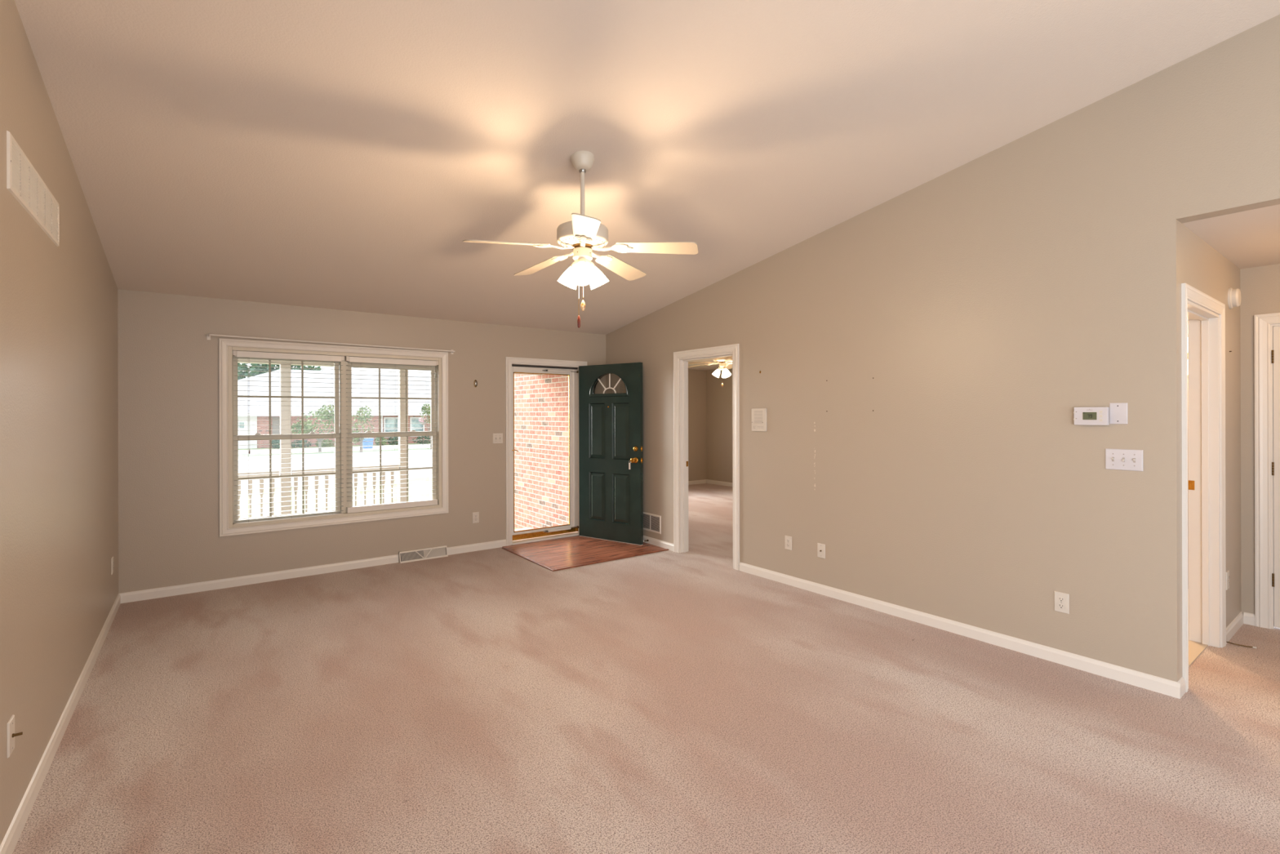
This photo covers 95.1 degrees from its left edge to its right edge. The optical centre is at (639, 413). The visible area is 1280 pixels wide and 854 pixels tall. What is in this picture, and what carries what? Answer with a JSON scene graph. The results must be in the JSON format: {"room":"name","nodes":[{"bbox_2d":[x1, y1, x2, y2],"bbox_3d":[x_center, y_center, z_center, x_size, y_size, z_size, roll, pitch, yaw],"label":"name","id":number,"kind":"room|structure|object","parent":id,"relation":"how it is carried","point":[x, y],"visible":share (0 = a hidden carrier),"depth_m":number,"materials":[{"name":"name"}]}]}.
{"room":"empty living room","nodes":[
{"label":"empty living room","id":0,"kind":"room"},
{"bbox_2d":[0,0,118,845],"bbox_3d":[-1.468,-0.440,0.960,0.150,3.822,9.170,0,0,-37],"label":"wall","id":1,"kind":"structure","parent":0,"point":[59,375],"depth_m":2.43,"materials":[{"name":"beige paint"}]},
{"bbox_2d":[7,714,22,758],"bbox_3d":[-2.123,1.095,1.991,0.030,0.116,0.073,0,0,-37],"label":"outlet","id":2,"kind":"object","parent":1,"relation":"attached to","point":[11,724],"visible":1,"depth_m":1.97,"materials":[{"name":"white plastic"}]},
{"bbox_2d":[6,130,59,246],"bbox_3d":[-2.378,-0.852,2.309,0.009,0.196,0.850,0,0,-37],"label":"air vent","id":3,"kind":"object","parent":1,"relation":"in","point":[24,182],"visible":1,"depth_m":2.21,"materials":[{"name":"white metal"}]},
{"bbox_2d":[0,594,120,853],"bbox_3d":[-1.343,1.431,0.935,0.013,0.078,8.986,0,0,-37],"label":"baseboard","id":4,"kind":"structure","parent":1,"relation":"attached to","point":[8,844],"depth_m":2.47,"materials":[{"name":"white paint"}]},
{"bbox_2d":[111,556,113,574],"bbox_3d":[-3.802,1.099,4.219,0.009,0.116,0.073,0,0,-37],"label":"electrical outlet","id":5,"kind":"object","parent":1,"relation":"attached to","point":[112,558],"visible":1,"depth_m":4.19,"materials":[{"name":"white plastic"}]},
{"bbox_2d":[117,288,605,593],"bbox_3d":[-2.240,0.253,6.000,4.648,2.440,0.170,0,0,-37],"label":"wall","id":6,"kind":"structure","parent":0,"point":[168,366],"depth_m":5.01,"materials":[{"name":"beige paint"}]},
{"bbox_2d":[118,554,398,603],"bbox_3d":[-3.214,1.436,5.155,2.071,0.078,0.013,0,0,-37],"label":"baseboard","id":7,"kind":"structure","parent":6,"relation":"attached to","point":[134,596],"depth_m":5.04,"materials":[{"name":"white paint"}]},
{"bbox_2d":[207,333,455,354],"bbox_3d":[-2.754,-0.637,5.458,2.068,0.046,0.085,0,0,-37],"label":"curtain rod","id":8,"kind":"object","parent":6,"relation":"attached to","point":[451,351],"visible":1,"depth_m":5.32,"materials":[{"name":"white paint"}]},
{"bbox_2d":[218,337,448,537],"bbox_3d":[-2.814,0.203,5.560,1.928,1.666,0.187,0,0,-37],"label":"window","id":9,"kind":"structure","parent":6,"relation":"in","point":[228,411],"depth_m":5.52,"materials":[{"name":"white paint"}]},
{"bbox_2d":[237,360,334,434],"bbox_3d":[-3.201,-0.140,5.324,0.758,0.671,0.005,0,0,-37],"label":"grille","id":10,"kind":"object","parent":9,"relation":"attached to","point":[269,396],"depth_m":5.39,"materials":[{"name":"beige"}]},
{"bbox_2d":[238,439,335,515],"bbox_3d":[-3.178,0.575,5.295,0.758,0.680,0.005,0,0,-37],"label":"grille","id":11,"kind":"object","parent":9,"relation":"attached to","point":[270,476],"depth_m":5.33,"materials":[{"name":"beige"}]},
{"bbox_2d":[232,350,344,524],"bbox_3d":[-3.133,0.216,5.256,0.860,1.502,0.067,0,0,-37],"label":"window blind","id":12,"kind":"object","parent":9,"relation":"attached to","point":[249,354],"visible":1,"depth_m":5.24,"materials":[{"name":"white paint"}]},
{"bbox_2d":[351,368,431,431],"bbox_3d":[-2.478,-0.124,5.865,0.756,0.635,0.005,0,0,-37],"label":"grille","id":13,"kind":"object","parent":9,"relation":"attached to","point":[406,397],"depth_m":5.94,"materials":[{"name":"beige"}]},
{"bbox_2d":[345,355,438,513],"bbox_3d":[-2.433,0.203,5.782,0.860,1.480,0.063,0,0,-37],"label":"window blind","id":14,"kind":"object","parent":9,"relation":"attached to","point":[426,502],"visible":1,"depth_m":5.75,"materials":[{"name":"white paint"}]},
{"bbox_2d":[352,436,432,503],"bbox_3d":[-2.455,0.573,5.836,0.756,0.680,0.005,0,0,-37],"label":"grille","id":15,"kind":"object","parent":9,"relation":"attached to","point":[380,491],"depth_m":5.86,"materials":[{"name":"beige"}]},
{"bbox_2d":[398,545,448,563],"bbox_3d":[-2.180,1.421,5.899,0.470,0.104,0.061,0,0,-37],"label":"floor vent","id":16,"kind":"object","parent":6,"relation":"attached to","point":[419,554],"visible":1,"depth_m":5.88,"materials":[{"name":"white metal"}]},
{"bbox_2d":[473,379,477,386],"bbox_3d":[-1.755,-0.316,6.251,0.040,0.080,0.020,0,0,-37],"label":"oval medallion","id":17,"kind":"object","parent":6,"relation":"attached to","point":[475,383],"visible":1,"depth_m":6.25,"materials":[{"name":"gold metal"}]},
{"bbox_2d":[472,511,479,523],"bbox_3d":[-1.754,1.117,6.250,0.073,0.116,0.009,0,0,-37],"label":"electrical outlet","id":18,"kind":"object","parent":6,"relation":"attached to","point":[476,514],"visible":1,"depth_m":6.25,"materials":[{"name":"white plastic"}]},
{"bbox_2d":[447,539,506,555],"bbox_3d":[-1.740,1.433,6.257,0.655,0.078,0.013,0,0,-37],"label":"baseboard","id":19,"kind":"structure","parent":6,"relation":"attached to","point":[496,544],"depth_m":6.25,"materials":[{"name":"white paint"}]},
{"bbox_2d":[493,432,502,443],"bbox_3d":[-1.552,0.276,6.397,0.116,0.114,0.018,0,0,-37],"label":"light switch","id":20,"kind":"object","parent":6,"relation":"attached to","point":[497,437],"visible":1,"depth_m":6.40,"materials":[{"name":"white plastic"}]},
{"bbox_2d":[511,364,578,540],"bbox_3d":[-1.109,0.445,6.839,0.902,1.989,0.080,0,0,-37],"label":"door","id":21,"kind":"structure","parent":6,"relation":"in","point":[572,372],"depth_m":7.04,"materials":[{"name":"white paint"}]},
{"bbox_2d":[505,356,586,546],"bbox_3d":[-1.119,0.424,6.846,1.048,2.092,0.217,0,0,-37],"label":"door frame","id":22,"kind":"structure","parent":6,"relation":"attached to","point":[509,361],"depth_m":6.50,"materials":[{"name":"white paint"}]},
{"bbox_2d":[12,483,1279,853],"bbox_3d":[1.369,1.485,4.782,8.963,0.057,11.900,0,0,-37],"label":"floor","id":23,"kind":"structure","parent":0,"point":[496,700],"depth_m":2.73,"materials":[{"name":"carpet"}]},
{"bbox_2d":[502,546,668,571],"bbox_3d":[-0.596,1.463,6.308,1.394,0.011,1.162,0,0,-37],"label":"strip","id":24,"kind":"object","parent":23,"relation":"on","point":[503,548],"visible":1,"depth_m":5.82,"materials":[{"name":"brown wood"}]},
{"bbox_2d":[13,0,1279,334],"bbox_3d":[0.455,-1.715,2.294,4.533,1.482,9.000,0,0,-37],"label":"ceiling","id":25,"kind":"structure","parent":0,"point":[332,154],"depth_m":3.01,"materials":[{"name":"beige paint"}]},
{"bbox_2d":[462,150,698,328],"bbox_3d":[-0.360,-0.978,3.360,1.270,0.997,1.252,0,0,-37],"label":"ceiling fan","id":26,"kind":"object","parent":25,"relation":"hanging from","point":[584,234],"visible":1,"depth_m":3.29,"materials":[{"name":"white metal"}]},
{"bbox_2d":[570,261,575,268],"bbox_3d":[-0.375,-0.848,3.368,0.050,0.052,0.052,0,0,-37],"label":"socket","id":27,"kind":"object","parent":26,"relation":"attached to","point":[573,265],"depth_m":3.35,"materials":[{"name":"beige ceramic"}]},
{"bbox_2d":[577,257,586,262],"bbox_3d":[-0.326,-0.848,3.290,0.050,0.052,0.052,0,0,-37],"label":"socket","id":28,"kind":"object","parent":26,"relation":"attached to","point":[580,260],"depth_m":3.27,"materials":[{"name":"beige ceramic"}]},
{"bbox_2d":[588,261,595,269],"bbox_3d":[-0.282,-0.848,3.371,0.052,0.052,0.048,0,0,-37],"label":"socket","id":29,"kind":"object","parent":26,"relation":"attached to","point":[591,265],"depth_m":3.35,"materials":[{"name":"white glass"}]},
{"bbox_2d":[643,535,673,551],"bbox_3d":[-0.029,1.428,6.726,0.013,0.078,1.312,0,0,-37],"label":"baseboard","id":30,"kind":"structure","parent":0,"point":[653,541],"depth_m":6.40,"materials":[{"name":"white paint"}]},
{"bbox_2d":[688,358,719,369],"bbox_3d":[1.442,-0.937,8.556,4.315,0.080,5.950,0,0,-37],"label":"ceiling","id":31,"kind":"structure","parent":0,"point":[713,366],"depth_m":11.16,"materials":[{"name":"beige paint"}]},
{"bbox_2d":[688,355,732,386],"bbox_3d":[1.208,-0.644,8.791,1.245,0.505,1.274,0,0,-37],"label":"ceiling fan","id":32,"kind":"object","parent":31,"relation":"hanging from","point":[725,362],"visible":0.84,"depth_m":8.75,"materials":[{"name":"white glass"}]},
{"bbox_2d":[688,368,733,482],"bbox_3d":[1.470,0.283,8.606,4.415,2.360,6.200,0,0,-37],"label":"wall","id":33,"kind":"structure","parent":0,"point":[709,403],"depth_m":12.01,"materials":[{"name":"beige paint"}]},
{"bbox_2d":[688,479,706,484],"bbox_3d":[-0.330,1.429,10.933,4.315,0.078,0.013,0,0,-37],"label":"baseboard","id":34,"kind":"structure","parent":33,"relation":"attached to","point":[704,481],"depth_m":12.06,"materials":[{"name":"white paint"}]},
{"bbox_2d":[706,479,733,486],"bbox_3d":[3.174,1.420,9.839,0.013,0.078,5.937,0,0,-37],"label":"baseboard","id":35,"kind":"structure","parent":33,"relation":"attached to","point":[711,482],"depth_m":11.90,"materials":[{"name":"white paint"}]},
{"bbox_2d":[605,13,1279,681],"bbox_3d":[2.319,-0.450,3.686,0.115,3.822,9.000,0,0,-37],"label":"wall","id":36,"kind":"structure","parent":0,"point":[1037,278],"depth_m":3.66,"materials":[{"name":"beige paint"}]},
{"bbox_2d":[578,362,643,545],"bbox_3d":[-0.348,0.450,6.723,0.912,2.021,0.191,0,0,35],"label":"door","id":37,"kind":"structure","parent":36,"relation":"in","point":[611,494],"depth_m":6.68,"materials":[{"name":"green paint"}]},
{"bbox_2d":[598,373,621,393],"bbox_3d":[-0.348,-0.339,6.714,0.340,0.226,0.008,0,0,35],"label":"grille","id":38,"kind":"object","parent":37,"relation":"attached to","point":[600,375],"depth_m":6.71,"materials":[{"name":"white paint"}]},
{"bbox_2d":[643,511,661,533],"bbox_3d":[0.115,1.222,6.535,0.009,0.200,0.372,0,0,-37],"label":"air vent","id":39,"kind":"object","parent":36,"relation":"in","point":[651,522],"visible":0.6,"depth_m":6.51,"materials":[{"name":"white metal"}]},
{"bbox_2d":[673,343,739,570],"bbox_3d":[0.693,0.409,5.863,0.149,2.112,0.933,0,0,-37],"label":"door frame","id":40,"kind":"structure","parent":36,"relation":"attached to","point":[681,366],"depth_m":6.14,"materials":[{"name":"white paint"}]},
{"bbox_2d":[751,408,766,431],"bbox_3d":[1.068,0.060,5.249,0.019,0.206,0.170,0,0,-37],"label":"intercom","id":41,"kind":"object","parent":36,"relation":"attached to","point":[758,415],"visible":1,"depth_m":5.24,"materials":[{"name":"white plastic"}]},
{"bbox_2d":[753,409,763,423],"bbox_3d":[1.062,0.033,5.245,0.003,0.125,0.116,0,0,-37],"label":"speaker grille","id":42,"kind":"object","parent":41,"relation":"attached to","point":[757,414],"depth_m":5.24,"materials":[{"name":"beige plastic"}]},
{"bbox_2d":[785,535,791,550],"bbox_3d":[1.266,1.109,4.996,0.009,0.116,0.073,0,0,-37],"label":"electrical outlet","id":43,"kind":"object","parent":36,"relation":"attached to","point":[788,539],"visible":1,"depth_m":4.99,"materials":[{"name":"white plastic"}]},
{"bbox_2d":[817,542,825,558],"bbox_3d":[1.461,1.113,4.728,0.018,0.116,0.073,0,0,-37],"label":"outlet","id":44,"kind":"object","parent":36,"relation":"attached to","point":[820,547],"visible":1,"depth_m":4.72,"materials":[{"name":"white plastic"}]},
{"bbox_2d":[738,561,1180,698],"bbox_3d":[1.844,1.423,4.220,0.013,0.078,3.069,0,0,-37],"label":"baseboard","id":45,"kind":"structure","parent":36,"relation":"attached to","point":[1154,683],"depth_m":3.71,"materials":[{"name":"white paint"}]},
{"bbox_2d":[1054,591,1069,613],"bbox_3d":[2.454,1.104,3.407,0.009,0.116,0.073,0,0,-37],"label":"electrical outlet","id":46,"kind":"object","parent":36,"relation":"attached to","point":[1061,599],"visible":1,"depth_m":3.40,"materials":[{"name":"white plastic"}]},
{"bbox_2d":[1057,603,1064,608],"bbox_3d":[2.452,1.123,3.405,0.002,0.025,0.034,0,0,-37],"label":"socket","id":47,"kind":"object","parent":46,"relation":"attached to","point":[1060,606],"depth_m":3.41,"materials":[{"name":"grey plastic"}]},
{"bbox_2d":[1057,596,1064,601],"bbox_3d":[2.452,1.084,3.405,0.002,0.025,0.034,0,0,-37],"label":"socket","id":48,"kind":"object","parent":46,"relation":"attached to","point":[1060,598],"depth_m":3.40,"materials":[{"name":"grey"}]},
{"bbox_2d":[1073,407,1109,425],"bbox_3d":[2.530,0.016,3.282,0.033,0.100,0.157,0,0,-37],"label":"thermostat","id":49,"kind":"object","parent":36,"relation":"attached to","point":[1082,415],"visible":1,"depth_m":3.27,"materials":[{"name":"white plastic"}]},
{"bbox_2d":[1109,402,1127,424],"bbox_3d":[2.612,0.002,3.195,0.005,0.116,0.079,0,0,-37],"label":"blank wall plate","id":50,"kind":"object","parent":36,"relation":"attached to","point":[1117,411],"visible":1,"depth_m":3.19,"materials":[{"name":"white plastic"}]},
{"bbox_2d":[1105,448,1142,471],"bbox_3d":[2.622,0.253,3.172,0.018,0.114,0.162,0,0,-37],"label":"light switch","id":51,"kind":"object","parent":36,"relation":"attached to","point":[1115,459],"visible":1,"depth_m":3.17,"materials":[{"name":"white plastic"}]},
{"bbox_2d":[1181,223,1240,627],"bbox_3d":[3.214,0.230,4.662,2.485,2.457,2.106,0,0,-37],"label":"wall","id":52,"kind":"structure","parent":0,"point":[1204,268],"depth_m":3.83,"materials":[{"name":"beige paint"}]},
{"bbox_2d":[1177,676,1186,697],"bbox_3d":[2.807,1.421,3.032,0.106,0.078,0.013,0,0,-37],"label":"baseboard","id":53,"kind":"structure","parent":52,"relation":"attached to","point":[1183,687],"depth_m":3.03,"materials":[{"name":"white paint"}]},
{"bbox_2d":[1181,283,1226,692],"bbox_3d":[3.215,0.389,3.429,1.024,2.140,0.165,0,0,-37],"label":"door frame","id":54,"kind":"structure","parent":52,"relation":"attached to","point":[1202,329],"depth_m":3.66,"materials":[{"name":"white paint"}]},
{"bbox_2d":[1226,569,1229,590],"bbox_3d":[3.789,1.077,3.770,0.073,0.116,0.009,0,0,-37],"label":"electrical outlet","id":55,"kind":"object","parent":52,"relation":"attached to","point":[1228,571],"visible":0.97,"depth_m":3.76,"materials":[{"name":"white plastic"}]},
{"bbox_2d":[1227,287,1240,309],"bbox_3d":[3.886,-0.753,3.822,0.140,0.140,0.047,0,0,-37],"label":"smoke detector","id":56,"kind":"object","parent":52,"relation":"attached to","point":[1233,295],"visible":1,"depth_m":3.79,"materials":[{"name":"white plastic"}]},
{"bbox_2d":[1226,611,1243,644],"bbox_3d":[3.927,1.418,3.870,0.635,0.078,0.013,0,0,-37],"label":"baseboard","id":57,"kind":"structure","parent":52,"relation":"attached to","point":[1237,622],"depth_m":3.86,"materials":[{"name":"white paint"}]},
{"bbox_2d":[1226,641,1256,648],"bbox_3d":[3.751,1.444,3.653,0.139,0.021,0.025,0,0,26],"label":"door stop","id":58,"kind":"object","parent":57,"relation":"attached to","point":[1226,642],"visible":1,"depth_m":3.65,"materials":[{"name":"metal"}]},
{"bbox_2d":[1182,204,1279,269],"bbox_3d":[4.119,-1.041,2.853,1.774,0.080,2.109,0,0,-37],"label":"ceiling","id":59,"kind":"structure","parent":0,"point":[1250,238],"depth_m":3.29,"materials":[{"name":"beige paint"}]},
{"bbox_2d":[1240,263,1279,613],"bbox_3d":[4.790,0.226,3.343,0.120,2.457,1.894,0,0,-37],"label":"wall","id":60,"kind":"structure","parent":0,"point":[1260,286],"depth_m":4.03,"materials":[{"name":"beige paint"}]},
{"bbox_2d":[1243,612,1254,626],"bbox_3d":[4.197,1.417,4.028,0.013,0.078,0.057,0,0,-37],"label":"baseboard","id":61,"kind":"structure","parent":60,"relation":"attached to","point":[1248,618],"depth_m":4.03,"materials":[{"name":"white paint"}]},
{"bbox_2d":[1253,312,1279,629],"bbox_3d":[4.532,0.392,3.674,0.137,2.127,0.917,0,0,-37],"label":"door frame","id":62,"kind":"structure","parent":60,"relation":"attached to","point":[1264,324],"depth_m":3.97,"materials":[{"name":"white paint"}]},
{"bbox_2d":[1271,325,1279,627],"bbox_3d":[4.476,0.427,3.636,0.105,2.024,0.752,0,0,-37],"label":"door","id":63,"kind":"structure","parent":60,"relation":"in","point":[1276,352],"depth_m":3.93,"materials":[{"name":"white paint"}]},
{"bbox_3d":[-3.780,-0.913,5.850,6.940,0.060,1.430,0,0,-37],"label":"ceiling","id":64,"kind":"structure","parent":0,"visible":0},
{"bbox_2d":[237,358,542,374],"bbox_3d":[-4.247,-0.747,6.474,6.940,0.390,0.130,0,0,-37],"label":"beam","id":65,"kind":"structure","parent":64,"relation":"attached to","point":[240,361],"depth_m":6.62,"materials":[{"name":"beige paint"}]},
{"label":"outside","id":66,"kind":"structure","parent":0,"visible":0},
{"bbox_2d":[238,442,430,449],"bbox_3d":[-38.330,3.103,66.308,130.000,1.288,60.000,0,0,-37],"label":"lawn","id":67,"kind":"structure","parent":66,"point":[428,442],"depth_m":42.25,"materials":[{"name":"green plant"}]},
{"bbox_2d":[271,440,279,448],"bbox_3d":[-25.193,2.141,40.554,0.778,0.744,1.033,0,0,-37],"label":"shrub","id":68,"kind":"object","parent":67,"relation":"on","point":[277,443],"visible":0.79,"depth_m":40.32,"materials":[{"name":"green plant"}]},
{"bbox_2d":[237,363,322,379],"bbox_3d":[-39.858,-2.053,57.640,16.296,9.848,6.460,0,0,-37],"label":"tree","id":69,"kind":"object","parent":67,"relation":"on","point":[258,366],"visible":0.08,"depth_m":57.91,"materials":[{"name":"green plant"}]},
{"bbox_2d":[291,440,311,447],"bbox_3d":[-24.072,2.201,41.396,1.488,0.628,1.039,0,0,-37],"label":"shrub","id":70,"kind":"object","parent":67,"relation":"on","point":[306,444],"visible":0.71,"depth_m":41.30,"materials":[{"name":"green plant"}]},
{"bbox_2d":[315,439,334,447],"bbox_3d":[-22.781,2.194,42.336,1.399,0.633,1.026,0,0,-37],"label":"shrub","id":71,"kind":"object","parent":67,"relation":"on","point":[330,443],"visible":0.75,"depth_m":42.24,"materials":[{"name":"green plant"}]},
{"bbox_2d":[237,368,431,448],"bbox_3d":[-23.443,-0.514,49.727,31.400,5.957,12.000,0,0,-37],"label":"house","id":72,"kind":"structure","parent":67,"relation":"on","point":[259,406],"depth_m":45.34,"materials":[{"name":"brick"}]},
{"bbox_2d":[373,436,387,445],"bbox_3d":[-19.528,2.137,44.146,0.920,0.748,0.983,0,0,-37],"label":"shrub","id":73,"kind":"object","parent":67,"relation":"on","point":[382,437],"visible":0.66,"depth_m":44.00,"materials":[{"name":"green plant"}]},
{"bbox_2d":[385,436,398,444],"bbox_3d":[-18.780,2.123,44.970,1.471,0.704,0.950,0,0,-37],"label":"shrub","id":74,"kind":"object","parent":67,"relation":"on","point":[395,442],"visible":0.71,"depth_m":44.72,"materials":[{"name":"green plant"}]},
{"bbox_2d":[412,435,430,444],"bbox_3d":[-17.015,2.115,46.285,2.012,0.724,1.032,0,0,-37],"label":"shrub","id":75,"kind":"object","parent":67,"relation":"on","point":[422,437],"visible":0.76,"depth_m":46.06,"materials":[{"name":"green plant"}]},
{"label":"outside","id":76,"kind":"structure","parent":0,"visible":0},
{"bbox_2d":[240,477,517,528],"bbox_3d":[-0.603,2.073,15.855,130.000,0.548,10.000,0,0,-37],"label":"lawn","id":77,"kind":"structure","parent":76,"point":[423,497],"depth_m":13.40,"materials":[{"name":"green plant"}]},
{"bbox_2d":[514,373,568,528],"bbox_3d":[-1.370,0.471,8.555,0.155,3.200,2.880,0,0,-37],"label":"wall","id":78,"kind":"structure","parent":77,"relation":"on","point":[541,433],"depth_m":8.53,"materials":[{"name":"brick"}]},
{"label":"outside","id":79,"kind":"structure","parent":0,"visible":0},
{"bbox_2d":[238,448,431,489],"bbox_3d":[-9.286,2.310,27.468,130.000,0.681,19.000,0,0,-37],"label":"street","id":80,"kind":"structure","parent":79,"point":[311,459],"depth_m":24.75,"materials":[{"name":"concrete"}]},
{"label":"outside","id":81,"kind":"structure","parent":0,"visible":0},
{"bbox_2d":[238,447,430,456],"bbox_3d":[-15.874,2.490,36.277,130.000,0.444,3.000,0,0,-37],"label":"verge","id":82,"kind":"structure","parent":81,"point":[427,448],"depth_m":34.23,"materials":[{"name":"green plant"}]},
{"bbox_2d":[291,404,334,452],"bbox_3d":[-19.045,0.940,34.542,2.792,2.931,2.307,0,0,-37],"label":"tree","id":83,"kind":"object","parent":82,"relation":"on","point":[308,426],"visible":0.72,"depth_m":34.43,"materials":[{"name":"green plant"}]},
{"bbox_2d":[351,406,374,452],"bbox_3d":[-16.261,0.958,34.107,1.471,2.821,1.434,0,0,-37],"label":"tree","id":84,"kind":"object","parent":82,"relation":"on","point":[362,418],"visible":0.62,"depth_m":34.05,"materials":[{"name":"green plant"}]},
{"bbox_2d":[419,403,431,448],"bbox_3d":[-12.998,0.877,36.537,1.436,2.966,1.215,0,0,-37],"label":"tree","id":85,"kind":"object","parent":82,"relation":"on","point":[427,409],"visible":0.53,"depth_m":36.35,"materials":[{"name":"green plant"}]},
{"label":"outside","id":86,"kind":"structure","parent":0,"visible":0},
{"bbox_2d":[238,444,430,453],"bbox_3d":[-18.568,2.563,39.880,130.000,0.489,6.000,0,0,-37],"label":"driveway","id":87,"kind":"structure","parent":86,"point":[324,449],"depth_m":38.12,"materials":[{"name":"concrete"}]},
{"bbox_2d":[362,437,373,448],"bbox_3d":[-18.163,2.007,38.936,0.700,0.680,0.640,0,0,-37],"label":"storage bin","id":88,"kind":"object","parent":87,"relation":"on","point":[365,442],"visible":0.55,"depth_m":38.70,"materials":[{"name":"blue plastic"}]},
{"bbox_2d":[418,416,426,424],"bbox_3d":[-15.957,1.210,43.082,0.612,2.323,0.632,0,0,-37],"label":"flower basket","id":89,"kind":"object","parent":87,"relation":"on","point":[425,418],"visible":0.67,"depth_m":42.99,"materials":[{"name":"pink plant"}]},
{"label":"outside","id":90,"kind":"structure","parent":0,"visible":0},
{"bbox_2d":[514,527,533,531],"bbox_3d":[-3.893,1.827,6.010,6.940,0.200,1.830,0,0,-37],"label":"porch slab","id":91,"kind":"object","parent":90,"point":[526,528],"visible":0.11,"depth_m":8.66,"materials":[{"name":"concrete"}]},
{"bbox_2d":[280,364,291,515],"bbox_3d":[-4.020,0.588,6.635,0.124,2.279,0.124,0,0,-37],"label":"porch post","id":92,"kind":"object","parent":91,"relation":"on","point":[285,406],"visible":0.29,"depth_m":6.60,"materials":[{"name":"beige paint"}]},
{"bbox_2d":[238,470,279,518],"bbox_3d":[-4.582,1.159,6.213,1.282,1.020,0.090,0,0,-37],"label":"porch railing","id":93,"kind":"object","parent":92,"relation":"attached to","point":[261,481],"visible":0.12,"depth_m":6.45,"materials":[{"name":"beige paint"}]},
{"bbox_2d":[291,464,399,513],"bbox_3d":[-3.506,1.156,7.018,1.154,1.020,0.090,0,0,-37],"label":"porch railing","id":94,"kind":"object","parent":92,"relation":"attached to","point":[383,473],"visible":0.26,"depth_m":7.04,"materials":[{"name":"beige paint"}]},
{"bbox_2d":[398,368,408,502],"bbox_3d":[-2.995,0.585,7.402,0.124,2.279,0.124,0,0,-37],"label":"porch post","id":95,"kind":"object","parent":91,"relation":"on","point":[402,410],"visible":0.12,"depth_m":7.36,"materials":[{"name":"beige paint"}]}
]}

